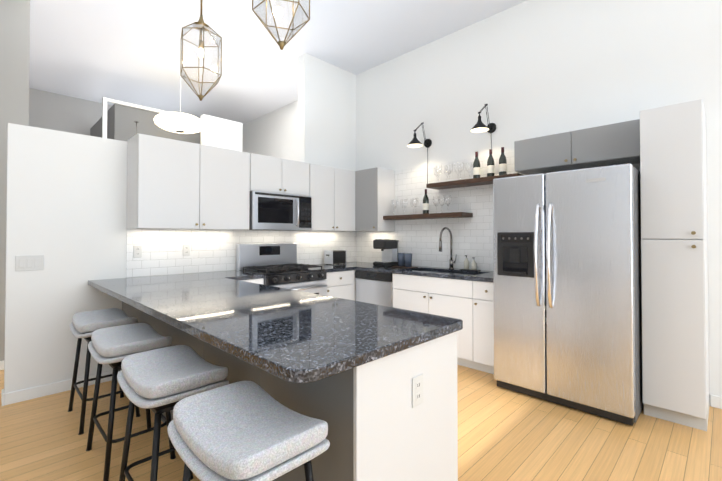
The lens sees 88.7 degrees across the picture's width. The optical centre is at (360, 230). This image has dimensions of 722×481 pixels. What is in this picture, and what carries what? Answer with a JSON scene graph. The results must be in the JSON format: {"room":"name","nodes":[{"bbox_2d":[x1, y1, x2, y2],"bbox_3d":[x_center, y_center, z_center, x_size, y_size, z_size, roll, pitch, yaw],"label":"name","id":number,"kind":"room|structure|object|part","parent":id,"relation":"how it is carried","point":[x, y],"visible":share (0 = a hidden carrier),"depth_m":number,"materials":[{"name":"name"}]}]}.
{"room":"kitchen","nodes":[
{"label":"kitchen","id":0,"kind":"room"},
{"bbox_2d":[0,0,29,360],"bbox_3d":[-5.122,-0.538,2.013,0.120,3.720,4.920,-1,-1,45],"label":"wall","id":1,"kind":"structure","parent":0,"point":[14,54],"depth_m":3.63,"materials":[{"name":"grey paint"}]},
{"bbox_2d":[0,360,3,369],"bbox_3d":[-5.069,1.276,1.946,0.012,0.090,4.934,-1,-1,45],"label":"baseboard","id":2,"kind":"structure","parent":1,"relation":"attached to","point":[1,362],"depth_m":3.57,"materials":[{"name":"white wood"}]},
{"bbox_2d":[29,88,111,135],"bbox_3d":[-6.126,-0.493,5.429,0.150,3.720,8.670,-1,-1,45],"label":"wall","id":3,"kind":"structure","parent":0,"point":[55,111],"depth_m":6.35,"materials":[{"name":"grey paint"}]},
{"bbox_2d":[90,99,199,143],"bbox_3d":[-3.703,-1.249,6.475,1.840,1.260,1.450,-1,-1,45],"label":"wall","id":4,"kind":"structure","parent":0,"point":[116,120],"depth_m":5.57,"materials":[{"name":"grey paint"}]},
{"bbox_2d":[4,53,355,392],"bbox_3d":[-1.459,-0.508,4.255,0.160,3.720,3.780,-1,-1,45],"label":"wall","id":5,"kind":"structure","parent":0,"point":[66,205],"depth_m":3.12,"materials":[{"name":"white paint"}]},
{"bbox_2d":[15,255,43,270],"bbox_3d":[-2.632,0.254,2.937,0.008,0.120,0.170,-1,-1,45],"label":"switch plate","id":6,"kind":"object","parent":5,"relation":"attached to","point":[29,262],"visible":1,"depth_m":2.93,"materials":[{"name":"white plastic"}]},
{"bbox_2d":[1,370,112,405],"bbox_3d":[-2.457,1.291,3.095,0.012,0.090,0.789,-1,-1,45],"label":"baseboard","id":7,"kind":"structure","parent":5,"relation":"attached to","point":[66,385],"depth_m":2.99,"materials":[{"name":"white wood"}]},
{"bbox_2d":[127,134,250,229],"bbox_3d":[-1.668,-0.426,3.665,0.346,0.820,1.048,-1,-1,45],"label":"upper cabinet","id":8,"kind":"object","parent":5,"relation":"attached to","point":[177,184],"depth_m":3.45,"materials":[{"name":"white wood"}]},
{"bbox_2d":[126,141,355,277],"bbox_3d":[-1.121,-0.183,4.471,0.007,1.265,2.968,-1,-1,45],"label":"tile backsplash","id":9,"kind":"structure","parent":5,"relation":"attached to","point":[210,251],"depth_m":3.94,"materials":[{"name":"white tile"}]},
{"bbox_2d":[133,245,141,257],"bbox_3d":[-2.094,0.191,3.468,0.008,0.115,0.070,-1,-1,45],"label":"electrical outlet plate","id":10,"kind":"object","parent":9,"relation":"attached to","point":[137,249],"depth_m":3.46,"materials":[{"name":"white plastic"}]},
{"bbox_2d":[183,244,189,255],"bbox_3d":[-1.785,0.195,3.781,0.008,0.115,0.070,-1,-1,45],"label":"electrical outlet plate","id":11,"kind":"object","parent":9,"relation":"attached to","point":[186,248],"depth_m":3.78,"materials":[{"name":"white plastic"}]},
{"bbox_2d":[251,153,310,195],"bbox_3d":[-1.021,-0.625,4.323,0.346,0.405,0.786,-1,-1,45],"label":"upper cabinet","id":12,"kind":"object","parent":5,"relation":"attached to","point":[268,173],"depth_m":4.18,"materials":[{"name":"white wood"}]},
{"bbox_2d":[249,191,311,230],"bbox_3d":[-0.983,-0.214,4.279,0.454,0.409,0.776,-1,-1,45],"label":"microwave","id":13,"kind":"object","parent":12,"relation":"attached to","point":[278,211],"visible":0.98,"depth_m":4.11,"materials":[{"name":"grey metal"}]},
{"bbox_2d":[305,164,354,230],"bbox_3d":[-0.466,-0.410,4.882,0.346,0.820,0.786,-1,-1,45],"label":"upper cabinet","id":14,"kind":"object","parent":5,"relation":"attached to","point":[332,189],"depth_m":4.74,"materials":[{"name":"white wood"}]},
{"bbox_2d":[200,114,242,150],"bbox_3d":[-2.272,-0.225,6.032,0.120,3.200,0.650,-1,-1,45],"label":"wall","id":15,"kind":"structure","parent":0,"point":[218,132],"depth_m":5.98,"materials":[{"name":"grey paint"}]},
{"bbox_2d":[29,0,526,123],"bbox_3d":[-1.752,-2.449,1.238,12.300,0.080,8.820,-1,-1,45],"label":"ceiling","id":16,"kind":"structure","parent":0,"point":[128,51],"depth_m":4.66,"materials":[{"name":"white paint"}]},
{"bbox_2d":[153,76,204,133],"bbox_3d":[-2.704,-1.917,5.532,0.700,0.865,0.700,-1,-1,45],"label":"pendant light","id":17,"kind":"object","parent":16,"relation":"hanging from","point":[180,122],"visible":1,"depth_m":5.33,"materials":[{"name":"white painted metal"}]},
{"bbox_2d":[180,0,221,100],"bbox_3d":[-1.145,-1.659,2.653,0.287,1.459,0.287,-1,-1,45],"label":"pendant lantern","id":18,"kind":"object","parent":16,"relation":"hanging from","point":[200,25],"visible":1,"depth_m":2.64,"materials":[{"name":"gold metal"}]},
{"bbox_3d":[-1.145,-1.275,2.648,0.042,0.071,0.042,-1,-1,45],"label":"bulb","id":19,"kind":"part","parent":18,"relation":"part of","materials":[{"name":"white glass"}]},
{"bbox_2d":[252,0,309,49],"bbox_3d":[-0.412,-1.669,1.929,0.297,1.459,0.261,-1,-1,45],"label":"pendant lantern","id":20,"kind":"object","parent":16,"relation":"hanging from","point":[294,31],"visible":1,"depth_m":1.92,"materials":[{"name":"gold metal"}]},
{"bbox_2d":[0,364,721,480],"bbox_3d":[-1.752,1.341,1.188,12.300,0.060,8.820,-1,-1,45],"label":"floor","id":21,"kind":"structure","parent":0,"point":[504,434],"depth_m":2.31,"materials":[{"name":"brown wood"}]},
{"bbox_2d":[68,308,140,434],"bbox_3d":[-1.878,0.972,2.701,0.512,0.721,0.361,-1,-1,45],"label":"stool","id":22,"kind":"object","parent":21,"relation":"on","point":[85,325],"visible":0.73,"depth_m":2.63,"materials":[{"name":"fabric"}]},
{"bbox_2d":[122,302,137,322],"bbox_3d":[-1.741,0.905,3.379,0.620,0.870,0.633,-1,-1,45],"label":"base cabinet","id":23,"kind":"object","parent":21,"relation":"on","point":[130,311],"depth_m":3.19,"materials":[{"name":"white"}]},
{"bbox_2d":[86,323,175,480],"bbox_3d":[-1.373,0.965,2.202,0.512,0.721,0.361,-1,-1,45],"label":"stool","id":24,"kind":"object","parent":21,"relation":"on","point":[113,347],"visible":0.9,"depth_m":2.12,"materials":[{"name":"fabric"}]},
{"bbox_2d":[138,309,165,420],"bbox_3d":[-1.315,0.899,2.958,0.618,0.870,0.633,-1,-1,45],"label":"base cabinet","id":25,"kind":"object","parent":21,"relation":"on","point":[159,326],"depth_m":2.73,"materials":[{"name":"white wood"}]},
{"bbox_2d":[117,345,228,480],"bbox_3d":[-0.868,0.959,1.703,0.512,0.721,0.361,-1,-1,45],"label":"stool","id":26,"kind":"object","parent":21,"relation":"on","point":[158,382],"visible":0.88,"depth_m":1.62,"materials":[{"name":"fabric"}]},
{"bbox_2d":[162,323,201,425],"bbox_3d":[-0.884,0.894,2.532,0.608,0.870,0.633,-1,-1,45],"label":"base cabinet","id":27,"kind":"object","parent":21,"relation":"on","point":[179,337],"depth_m":2.34,"materials":[{"name":"white"}]},
{"bbox_2d":[202,340,253,383],"bbox_3d":[-0.452,0.888,2.105,0.608,0.870,0.633,-1,-1,45],"label":"base cabinet","id":28,"kind":"object","parent":21,"relation":"on","point":[239,369],"depth_m":1.87,"materials":[{"name":"white"}]},
{"bbox_2d":[167,381,329,480],"bbox_3d":[-0.377,0.952,1.218,0.512,0.721,0.361,-1,-1,45],"label":"stool","id":29,"kind":"object","parent":21,"relation":"on","point":[244,431],"visible":1,"depth_m":1.14,"materials":[{"name":"fabric"}]},
{"bbox_2d":[240,278,263,284],"bbox_3d":[-1.358,0.910,3.769,0.616,0.870,0.458,-1,-1,45],"label":"base cabinet","id":30,"kind":"object","parent":21,"relation":"on","point":[259,281],"visible":0.06,"depth_m":3.66,"materials":[{"name":"white"}]},
{"bbox_2d":[236,243,326,295],"bbox_3d":[-0.872,0.748,4.165,0.718,1.205,0.776,-1,-1,45],"label":"range","id":31,"kind":"object","parent":21,"relation":"on","point":[276,264],"visible":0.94,"depth_m":4.14,"materials":[{"name":"grey metal"}]},
{"bbox_2d":[325,270,355,300],"bbox_3d":[-0.241,0.925,4.882,0.640,0.870,1.126,-1,-1,45],"label":"base cabinet","id":32,"kind":"object","parent":21,"relation":"on","point":[341,284],"visible":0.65,"depth_m":4.48,"materials":[{"name":"white wood"}]},
{"bbox_2d":[316,264,354,271],"bbox_3d":[-0.473,0.467,4.662,0.628,0.039,0.480,-1,-1,45],"label":"countertop","id":33,"kind":"structure","parent":32,"relation":"on","point":[328,267],"depth_m":4.51,"materials":[{"name":"stone"}]},
{"bbox_2d":[335,262,492,281],"bbox_3d":[0.588,0.463,4.406,2.498,0.039,0.646,-1,-1,45],"label":"countertop","id":34,"kind":"structure","parent":32,"relation":"on","point":[484,276],"depth_m":4.15,"materials":[{"name":"stone"}]},
{"bbox_2d":[324,250,346,264],"bbox_3d":[-0.353,0.356,5.021,0.168,0.190,0.280,-1,-1,45],"label":"toaster","id":35,"kind":"object","parent":34,"relation":"on","point":[332,257],"visible":1,"depth_m":4.96,"materials":[{"name":"silver plastic"}]},
{"bbox_2d":[373,239,398,265],"bbox_3d":[0.329,0.276,4.838,0.210,0.345,0.307,-1,-1,45],"label":"coffee maker","id":36,"kind":"object","parent":34,"relation":"on","point":[388,247],"visible":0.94,"depth_m":4.78,"materials":[{"name":"black plastic"}]},
{"bbox_2d":[392,253,417,268],"bbox_3d":[0.537,0.357,4.499,0.280,0.173,0.150,-1,-1,45],"label":"tumblers","id":37,"kind":"object","parent":34,"relation":"on","point":[404,260],"visible":1,"depth_m":4.45,"materials":[{"name":"blue glass"}]},
{"bbox_2d":[439,227,456,268],"bbox_3d":[0.996,0.198,4.218,0.111,0.485,0.279,-1,-1,45],"label":"faucet","id":38,"kind":"object","parent":34,"relation":"on","point":[451,261],"visible":1,"depth_m":4.28,"materials":[{"name":"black metal"}]},
{"bbox_2d":[460,255,480,270],"bbox_3d":[1.225,0.357,4.150,0.210,0.165,0.090,-1,-1,45],"label":"soap bottles","id":39,"kind":"object","parent":34,"relation":"on","point":[473,265],"visible":0.98,"depth_m":4.14,"materials":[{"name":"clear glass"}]},
{"bbox_2d":[254,331,457,480],"bbox_3d":[-0.014,0.882,1.673,0.638,0.870,0.644,-1,-1,45],"label":"base cabinet","id":40,"kind":"object","parent":21,"relation":"on","point":[380,428],"depth_m":1.39,"materials":[{"name":"white wood"}]},
{"bbox_2d":[88,270,462,382],"bbox_3d":[-0.795,0.439,2.594,3.078,0.039,1.348,-1,-1,45],"label":"countertop","id":41,"kind":"structure","parent":40,"relation":"on","point":[290,335],"depth_m":1.68,"materials":[{"name":"stone"}]},
{"bbox_2d":[412,374,422,407],"bbox_3d":[0.225,0.630,1.459,0.008,0.115,0.070,-1,-1,45],"label":"electrical outlet plate","id":42,"kind":"object","parent":40,"relation":"attached to","point":[417,390],"depth_m":1.45,"materials":[{"name":"white plastic"}]},
{"bbox_2d":[355,270,392,306],"bbox_3d":[0.353,0.923,4.639,0.586,0.868,0.636,-1,-1,45],"label":"dishwasher","id":43,"kind":"object","parent":21,"relation":"on","point":[372,287],"visible":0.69,"depth_m":4.40,"materials":[{"name":"grey"}]},
{"bbox_2d":[393,285,492,366],"bbox_3d":[0.926,1.019,4.085,0.998,0.660,0.616,-1,-1,45],"label":"base cabinet","id":44,"kind":"object","parent":21,"relation":"on","point":[430,299],"depth_m":3.73,"materials":[{"name":"white wood"}]},
{"bbox_2d":[476,271,492,275],"bbox_3d":[1.361,0.453,3.652,0.340,0.039,0.360,-1,-1,45],"label":"countertop","id":45,"kind":"structure","parent":44,"relation":"on","point":[490,272],"depth_m":3.79,"materials":[{"name":"stone"}]},
{"bbox_2d":[469,293,493,373],"bbox_3d":[1.384,1.013,3.633,0.290,0.660,0.616,-1,-1,45],"label":"base cabinet","id":46,"kind":"object","parent":21,"relation":"on","point":[469,304],"depth_m":3.46,"materials":[{"name":"white wood"}]},
{"bbox_2d":[493,163,643,425],"bbox_3d":[1.729,0.437,3.072,0.970,1.797,0.902,-1,-1,45],"label":"fridge","id":47,"kind":"object","parent":21,"relation":"on","point":[567,288],"visible":0.98,"depth_m":2.73,"materials":[{"name":"grey metal"}]},
{"bbox_2d":[640,99,708,430],"bbox_3d":[2.323,0.231,2.733,0.335,2.200,0.610,-1,-1,45],"label":"pantry cabinet","id":48,"kind":"object","parent":21,"relation":"on","point":[674,291],"visible":1,"depth_m":2.53,"materials":[{"name":"white wood"}]},
{"bbox_2d":[242,0,721,405],"bbox_3d":[1.295,-0.508,4.296,12.300,3.720,0.150,-1,-1,45],"label":"wall","id":49,"kind":"structure","parent":0,"point":[528,69],"depth_m":3.69,"materials":[{"name":"white paint"}]},
{"bbox_2d":[346,167,394,231],"bbox_3d":[0.057,-0.407,5.125,0.748,0.820,0.385,-1,-1,45],"label":"upper cabinet","id":50,"kind":"object","parent":49,"relation":"attached to","point":[374,192],"visible":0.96,"depth_m":4.87,"materials":[{"name":"white wood"}]},
{"bbox_2d":[407,122,431,183],"bbox_3d":[0.712,-0.947,4.508,0.194,0.784,0.373,-1,-1,45],"label":"sconce","id":51,"kind":"object","parent":49,"relation":"attached to","point":[415,142],"visible":0.98,"depth_m":4.53,"materials":[{"name":"black metal"}]},
{"bbox_2d":[383,212,472,219],"bbox_3d":[0.778,-0.177,4.506,1.138,0.050,0.248,-1,-1,45],"label":"shelf","id":52,"kind":"object","parent":49,"relation":"attached to","point":[433,216],"visible":1,"depth_m":4.33,"materials":[{"name":"brown wood"}]},
{"bbox_2d":[423,189,428,213],"bbox_3d":[0.788,-0.356,4.493,0.076,0.306,0.078,-1,-1,45],"label":"bottle","id":53,"kind":"object","parent":52,"relation":"on","point":[425,204],"visible":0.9,"depth_m":4.46,"materials":[{"name":"green glass"}]},
{"bbox_2d":[356,152,523,270],"bbox_3d":[0.820,-0.186,4.649,2.498,1.275,0.007,-1,-1,45],"label":"tile backsplash","id":54,"kind":"structure","parent":49,"relation":"attached to","point":[418,239],"depth_m":4.47,"materials":[{"name":"white tile"}]},
{"bbox_2d":[426,173,522,189],"bbox_3d":[1.235,-0.535,4.059,1.068,0.048,0.248,-1,-1,45],"label":"shelf","id":55,"kind":"object","parent":49,"relation":"attached to","point":[465,183],"visible":0.71,"depth_m":4.05,"materials":[{"name":"brown wood"}]},
{"bbox_2d":[433,162,472,181],"bbox_3d":[1.034,-0.662,4.247,0.504,0.210,0.154,-1,-1,45],"label":"glasses","id":56,"kind":"object","parent":55,"relation":"on","point":[439,171],"visible":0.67,"depth_m":4.25,"materials":[{"name":"clear glass"}]},
{"bbox_2d":[473,152,479,177],"bbox_3d":[1.265,-0.713,4.041,0.076,0.306,0.078,-1,-1,45],"label":"bottle","id":57,"kind":"object","parent":55,"relation":"on","point":[476,165],"depth_m":4.01,"materials":[{"name":"green glass"}]},
{"bbox_2d":[487,149,494,176],"bbox_3d":[1.379,-0.715,3.928,0.076,0.306,0.078,-1,-1,45],"label":"bottle","id":58,"kind":"object","parent":55,"relation":"on","point":[491,166],"depth_m":3.90,"materials":[{"name":"green glass"}]},
{"bbox_2d":[499,147,506,174],"bbox_3d":[1.471,-0.716,3.837,0.076,0.306,0.078,-1,-1,45],"label":"bottle","id":59,"kind":"object","parent":55,"relation":"on","point":[502,160],"depth_m":3.81,"materials":[{"name":"green glass"}]},
{"bbox_2d":[470,104,495,148],"bbox_3d":[1.302,-0.975,3.925,0.194,0.784,0.373,-1,-1,45],"label":"sconce","id":60,"kind":"object","parent":49,"relation":"attached to","point":[479,126],"visible":0.98,"depth_m":3.93,"materials":[{"name":"black metal"}]},
{"bbox_2d":[514,119,639,174],"bbox_3d":[1.926,-0.716,3.299,0.978,0.290,0.378,-1,-1,45],"label":"upper cabinet","id":61,"kind":"object","parent":49,"relation":"attached to","point":[607,145],"visible":0.94,"depth_m":3.15,"materials":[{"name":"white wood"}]},
{"bbox_2d":[710,395,721,408],"bbox_3d":[4.081,1.269,1.403,4.005,0.090,0.012,-1,-1,45],"label":"baseboard","id":62,"kind":"structure","parent":49,"relation":"attached to","point":[715,401],"depth_m":2.78,"materials":[{"name":"white wood"}]}
]}

